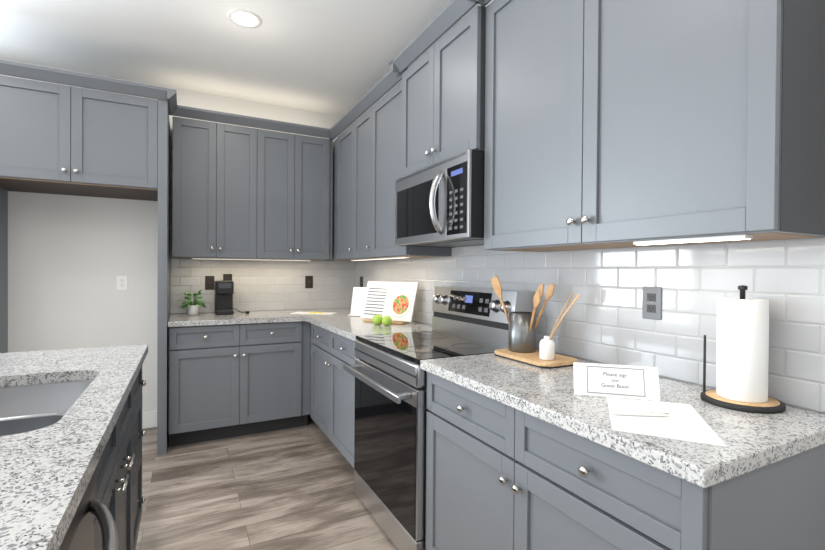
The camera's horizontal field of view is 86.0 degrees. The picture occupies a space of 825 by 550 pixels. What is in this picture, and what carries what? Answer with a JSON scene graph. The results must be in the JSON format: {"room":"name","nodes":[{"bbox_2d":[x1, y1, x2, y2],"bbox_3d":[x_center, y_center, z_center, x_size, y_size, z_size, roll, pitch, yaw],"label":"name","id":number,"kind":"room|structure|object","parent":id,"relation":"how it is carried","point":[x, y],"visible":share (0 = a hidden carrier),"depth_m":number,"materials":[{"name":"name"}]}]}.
{"room":"kitchen","nodes":[
{"label":"kitchen","id":0,"kind":"room"},
{"bbox_2d":[0,58,355,411],"bbox_3d":[-3.032,-0.155,3.151,5.700,2.770,0.100,0,1,-27],"label":"wall","id":1,"kind":"structure","parent":0,"point":[71,258],"depth_m":3.39,"materials":[{"name":"white paint"}]},
{"bbox_2d":[117,276,127,289],"bbox_3d":[-2.281,0.062,3.478,0.072,0.116,0.007,0,1,-27],"label":"outlet","id":2,"kind":"object","parent":1,"relation":"attached to","point":[122,282],"visible":1,"depth_m":3.48,"materials":[{"name":"white plastic"}]},
{"bbox_2d":[142,411,156,428],"bbox_3d":[-2.471,1.167,3.388,0.958,0.130,0.015,0,1,-27],"label":"baseboard","id":3,"kind":"structure","parent":1,"relation":"attached to","point":[149,419],"depth_m":3.55,"materials":[{"name":"white"}]},
{"bbox_2d":[172,116,267,258],"bbox_3d":[-1.592,-0.670,3.644,0.669,1.067,0.322,0,1,-27],"label":"upper cabinet","id":4,"kind":"object","parent":1,"relation":"attached to","point":[239,192],"depth_m":3.50,"materials":[{"name":"grey paint"}]},
{"bbox_2d":[168,104,327,137],"bbox_3d":[-1.283,-1.236,3.583,1.208,0.068,0.055,0,1,-27],"label":"crown molding","id":5,"kind":"structure","parent":4,"relation":"attached to","point":[184,111],"depth_m":3.54,"materials":[{"name":"grey paint"}]},
{"bbox_2d":[170,257,354,313],"bbox_3d":[-1.274,0.087,3.995,1.599,0.468,0.008,0,1,-27],"label":"backsplash","id":6,"kind":"structure","parent":1,"relation":"attached to","point":[266,285],"depth_m":3.97,"materials":[{"name":"tile"}]},
{"bbox_2d":[205,276,213,289],"bbox_3d":[-1.720,0.066,3.757,0.072,0.116,0.007,0,1,-27],"label":"electrical outlet","id":7,"kind":"object","parent":6,"relation":"attached to","point":[209,282],"visible":1,"depth_m":3.75,"materials":[{"name":"brown plastic"}]},
{"bbox_2d":[223,274,231,280],"bbox_3d":[-1.595,0.049,3.821,0.072,0.116,0.007,0,1,-27],"label":"electrical outlet","id":8,"kind":"object","parent":6,"relation":"attached to","point":[227,276],"visible":0.4,"depth_m":3.82,"materials":[{"name":"brown plastic"}]},
{"bbox_2d":[305,276,312,287],"bbox_3d":[-0.968,0.066,4.143,0.072,0.116,0.007,0,1,-27],"label":"electrical outlet","id":9,"kind":"object","parent":6,"relation":"attached to","point":[308,281],"visible":1,"depth_m":4.14,"materials":[{"name":"brown plastic"}]},
{"bbox_2d":[268,130,332,260],"bbox_3d":[-1.088,-0.669,3.903,0.700,1.067,0.322,0,1,-27],"label":"upper cabinet","id":10,"kind":"object","parent":1,"relation":"attached to","point":[300,167],"depth_m":3.79,"materials":[{"name":"grey paint"}]},
{"bbox_2d":[0,0,482,115],"bbox_3d":[-1.172,-1.527,-0.576,5.600,0.060,8.200,0,1,-27],"label":"ceiling","id":11,"kind":"structure","parent":0,"point":[334,57],"depth_m":2.91,"materials":[{"name":"white paint"}]},
{"bbox_2d":[227,9,261,27],"bbox_3d":[-0.996,-1.519,2.629,0.196,0.006,0.196,0,1,-27],"label":"recessed light","id":12,"kind":"object","parent":11,"relation":"in","point":[244,18],"visible":1,"depth_m":2.62,"materials":[{"name":"white plastic"}]},
{"bbox_2d":[135,415,397,549],"bbox_3d":[-1.192,1.303,-0.552,5.600,0.060,8.200,0,1,-27],"label":"floor","id":13,"kind":"structure","parent":0,"point":[289,489],"depth_m":2.49,"materials":[{"name":"brown wood"}]},
{"bbox_2d":[59,444,106,549],"bbox_3d":[-1.035,0.827,0.472,1.052,0.876,0.727,0,1,-27],"label":"base cabinet","id":14,"kind":"object","parent":13,"relation":"on","point":[87,530],"depth_m":0.91,"materials":[{"name":"grey paint"}]},
{"bbox_2d":[0,344,147,549],"bbox_3d":[-1.091,0.474,0.569,1.100,0.248,2.980,0,1,-27],"label":"countertop","id":15,"kind":"structure","parent":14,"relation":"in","point":[60,411],"depth_m":1.03,"materials":[{"name":"stone"}]},
{"bbox_2d":[0,75,169,454],"bbox_3d":[-2.316,0.015,3.087,1.077,2.440,0.667,0,1,-27],"label":"tall cabinet","id":16,"kind":"object","parent":13,"relation":"on","point":[63,140],"visible":1,"depth_m":2.92,"materials":[{"name":"grey paint"}]},
{"bbox_2d":[0,60,179,107],"bbox_3d":[-2.155,-1.235,2.782,1.187,0.068,0.055,0,1,-27],"label":"crown molding","id":17,"kind":"structure","parent":16,"relation":"attached to","point":[9,68],"depth_m":2.81,"materials":[{"name":"grey paint"}]},
{"bbox_2d":[107,373,138,549],"bbox_3d":[-1.361,0.820,1.107,1.052,0.876,0.822,0,1,-27],"label":"base cabinet","id":18,"kind":"object","parent":13,"relation":"on","point":[108,514],"depth_m":1.53,"materials":[{"name":"grey paint"}]},
{"bbox_2d":[139,367,145,526],"bbox_3d":[-1.638,0.814,1.647,1.052,0.876,0.509,0,1,-27],"label":"base cabinet","id":19,"kind":"object","parent":13,"relation":"on","point":[141,382],"depth_m":2.06,"materials":[{"name":"grey paint"}]},
{"bbox_2d":[168,321,309,446],"bbox_3d":[-1.395,0.799,3.586,1.002,0.876,0.637,0,1,-27],"label":"base cabinet","id":20,"kind":"object","parent":13,"relation":"on","point":[230,380],"visible":1,"depth_m":3.31,"materials":[{"name":"grey paint"}]},
{"bbox_2d":[167,310,304,326],"bbox_3d":[-1.414,0.342,3.566,0.960,0.037,0.629,0,1,-27],"label":"countertop","id":21,"kind":"structure","parent":20,"relation":"on","point":[203,319],"depth_m":3.39,"materials":[{"name":"stone"}]},
{"bbox_2d":[176,289,205,314],"bbox_3d":[-1.784,0.216,3.568,0.234,0.208,0.247,0,1,-27],"label":"potted plant","id":22,"kind":"object","parent":21,"relation":"on","point":[193,309],"visible":0.98,"depth_m":3.54,"materials":[{"name":"green plant"}]},
{"bbox_2d":[215,280,248,314],"bbox_3d":[-1.504,0.182,3.694,0.259,0.278,0.196,0,1,-27],"label":"coffee maker","id":23,"kind":"object","parent":21,"relation":"on","point":[224,290],"visible":1,"depth_m":3.61,"materials":[{"name":"black plastic"}]},
{"bbox_2d":[309,323,324,433],"bbox_3d":[-0.397,0.808,3.366,0.606,0.876,0.578,0,1,-27],"label":"base cabinet","id":24,"kind":"object","parent":13,"relation":"on","point":[317,334],"depth_m":3.33,"materials":[{"name":"grey paint"}]},
{"bbox_2d":[325,329,356,467],"bbox_3d":[-0.173,0.813,2.929,0.606,0.876,0.639,0,1,-27],"label":"base cabinet","id":25,"kind":"object","parent":13,"relation":"on","point":[332,399],"depth_m":2.86,"materials":[{"name":"grey paint"}]},
{"bbox_2d":[292,308,431,340],"bbox_3d":[-0.445,0.350,3.418,0.630,0.037,1.778,0,1,-27],"label":"countertop","id":26,"kind":"structure","parent":25,"relation":"on","point":[340,321],"depth_m":2.99,"materials":[{"name":"stone"}]},
{"bbox_2d":[290,312,335,314],"bbox_3d":[-0.837,0.321,3.755,0.360,0.010,0.160,0,0,8],"label":"notepad","id":27,"kind":"object","parent":26,"relation":"on","point":[326,313],"visible":0.93,"depth_m":3.72,"materials":[{"name":"white paper"}]},
{"bbox_2d":[348,287,366,315],"bbox_3d":[-0.395,0.215,3.565,0.220,0.228,0.110,1,0,18],"label":"stand","id":28,"kind":"object","parent":26,"relation":"on","point":[358,296],"visible":0.4,"depth_m":3.60,"materials":[{"name":"white plastic"}]},
{"bbox_2d":[372,315,391,325],"bbox_3d":[-0.204,0.299,2.970,0.109,0.074,0.135,0,1,-27],"label":"apples","id":29,"kind":"object","parent":26,"relation":"on","point":[379,320],"visible":1,"depth_m":2.95,"materials":[{"name":"green food"}]},
{"bbox_2d":[360,281,417,323],"bbox_3d":[-0.172,0.192,3.156,0.440,0.286,0.160,1,1,33],"label":"cookbook","id":30,"kind":"object","parent":26,"relation":"on","point":[395,301],"visible":0.92,"depth_m":3.15,"materials":[{"name":"white paper"}]},
{"bbox_2d":[343,286,534,549],"bbox_3d":[0.091,0.666,2.272,0.702,1.185,0.754,0,1,-27],"label":"range","id":31,"kind":"object","parent":13,"relation":"on","point":[390,376],"visible":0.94,"depth_m":2.11,"materials":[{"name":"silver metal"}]},
{"bbox_2d":[426,372,824,549],"bbox_3d":[0.561,0.830,1.466,0.637,0.876,1.101,0,1,-27],"label":"base cabinet","id":32,"kind":"object","parent":13,"relation":"on","point":[500,476],"visible":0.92,"depth_m":1.14,"materials":[{"name":"grey paint"}]},
{"bbox_2d":[420,349,824,487],"bbox_3d":[0.564,0.373,1.458,0.625,0.037,1.118,0,1,-27],"label":"countertop","id":33,"kind":"structure","parent":32,"relation":"on","point":[753,441],"depth_m":1.10,"materials":[{"name":"stone"}]},
{"bbox_2d":[491,276,579,368],"bbox_3d":[0.508,0.178,1.836,0.190,0.345,0.476,0,1,-27],"label":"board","id":34,"kind":"object","parent":33,"relation":"on","point":[522,326],"visible":1,"depth_m":1.86,"materials":[{"name":"brown wood"}]},
{"bbox_2d":[539,293,579,360],"bbox_3d":[0.579,0.201,1.702,0.111,0.262,0.171,0,1,-27],"label":"bottle","id":35,"kind":"object","parent":34,"relation":"on","point":[546,345],"depth_m":1.72,"materials":[{"name":"white ceramic"}]},
{"bbox_2d":[572,362,659,400],"bbox_3d":[0.606,0.311,1.338,0.230,0.091,0.119,1,0,16],"label":"sign","id":36,"kind":"object","parent":33,"relation":"on","point":[620,381],"visible":1,"depth_m":1.29,"materials":[{"name":"white paper"}]},
{"bbox_2d":[607,397,726,446],"bbox_3d":[0.607,0.351,1.106,0.217,0.013,0.311,1,0,20],"label":"papers","id":37,"kind":"object","parent":33,"relation":"on","point":[680,421],"visible":1,"depth_m":1.07,"materials":[{"name":"white paper"}]},
{"bbox_2d":[700,285,785,413],"bbox_3d":[0.921,0.193,1.238,0.192,0.330,0.192,0,1,-27],"label":"paper towel holder","id":38,"kind":"object","parent":33,"relation":"on","point":[742,356],"visible":1,"depth_m":1.19,"materials":[{"name":"black"}]},
{"bbox_2d":[356,0,824,413],"bbox_3d":[1.354,-0.105,0.737,0.100,2.770,8.200,0,1,-27],"label":"wall","id":39,"kind":"structure","parent":0,"point":[556,353],"depth_m":2.21,"materials":[{"name":"white paint"}]},
{"bbox_2d":[325,139,336,260],"bbox_3d":[-0.591,-0.667,4.063,0.322,1.067,0.491,0,1,-27],"label":"upper cabinet","id":40,"kind":"object","parent":39,"relation":"attached to","point":[334,202],"depth_m":3.96,"materials":[{"name":"grey paint"}]},
{"bbox_2d":[191,234,752,260],"bbox_3d":[-0.441,-0.112,2.312,1.245,0.010,3.350,0,1,-27],"label":"strips","id":41,"kind":"object","parent":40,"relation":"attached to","point":[707,239],"visible":1,"depth_m":1.22,"materials":[{"name":"white plastic"}]},
{"bbox_2d":[333,127,348,260],"bbox_3d":[-0.398,-0.662,3.687,0.322,1.067,0.467,0,1,-27],"label":"upper cabinet","id":42,"kind":"object","parent":39,"relation":"attached to","point":[341,250],"depth_m":3.73,"materials":[{"name":"grey paint"}]},
{"bbox_2d":[349,113,364,260],"bbox_3d":[-0.232,-0.659,3.363,0.322,1.067,0.495,0,1,-27],"label":"upper cabinet","id":43,"kind":"object","parent":39,"relation":"attached to","point":[357,129],"depth_m":3.41,"materials":[{"name":"grey paint"}]},
{"bbox_2d":[365,81,451,260],"bbox_3d":[-0.031,-0.654,2.971,0.322,1.067,0.619,0,1,-27],"label":"upper cabinet","id":44,"kind":"object","parent":39,"relation":"attached to","point":[366,160],"depth_m":2.95,"materials":[{"name":"grey paint"}]},
{"bbox_2d":[324,0,491,139],"bbox_3d":[0.016,-1.217,2.424,0.095,0.068,3.415,0,1,-27],"label":"crown molding","id":45,"kind":"structure","parent":44,"relation":"attached to","point":[446,18],"depth_m":2.44,"materials":[{"name":"grey paint"}]},
{"bbox_2d":[401,5,485,177],"bbox_3d":[0.256,-0.866,2.338,0.392,0.629,0.759,0,1,-27],"label":"upper cabinet","id":46,"kind":"object","parent":39,"relation":"attached to","point":[443,97],"visible":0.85,"depth_m":2.16,"materials":[{"name":"grey paint"}]},
{"bbox_2d":[395,149,484,247],"bbox_3d":[0.215,-0.357,2.324,0.470,0.384,0.754,0,1,-27],"label":"microwave","id":47,"kind":"object","parent":46,"relation":"attached to","point":[439,204],"visible":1,"depth_m":2.08,"materials":[{"name":"silver metal"}]},
{"bbox_2d":[355,238,824,412],"bbox_3d":[0.270,0.083,2.730,0.008,0.518,3.652,0,1,-27],"label":"backsplash","id":48,"kind":"structure","parent":39,"relation":"attached to","point":[603,321],"depth_m":1.54,"materials":[{"name":"tile"}]},
{"bbox_2d":[360,277,362,286],"bbox_3d":[-0.483,0.073,4.180,0.007,0.116,0.072,0,1,-27],"label":"electrical outlet","id":49,"kind":"object","parent":48,"relation":"attached to","point":[361,281],"visible":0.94,"depth_m":4.17,"materials":[{"name":"brown plastic"}]},
{"bbox_2d":[642,286,661,319],"bbox_3d":[0.852,0.100,1.577,0.007,0.116,0.072,0,1,-27],"label":"electrical outlet","id":50,"kind":"object","parent":48,"relation":"attached to","point":[652,303],"visible":1,"depth_m":1.57,"materials":[{"name":"grey plastic"}]},
{"bbox_2d":[484,0,824,251],"bbox_3d":[0.693,-0.637,1.528,0.352,1.069,1.084,0,1,-27],"label":"upper cabinet","id":51,"kind":"object","parent":39,"relation":"attached to","point":[618,124],"visible":1,"depth_m":1.26,"materials":[{"name":"grey paint"}]}
]}

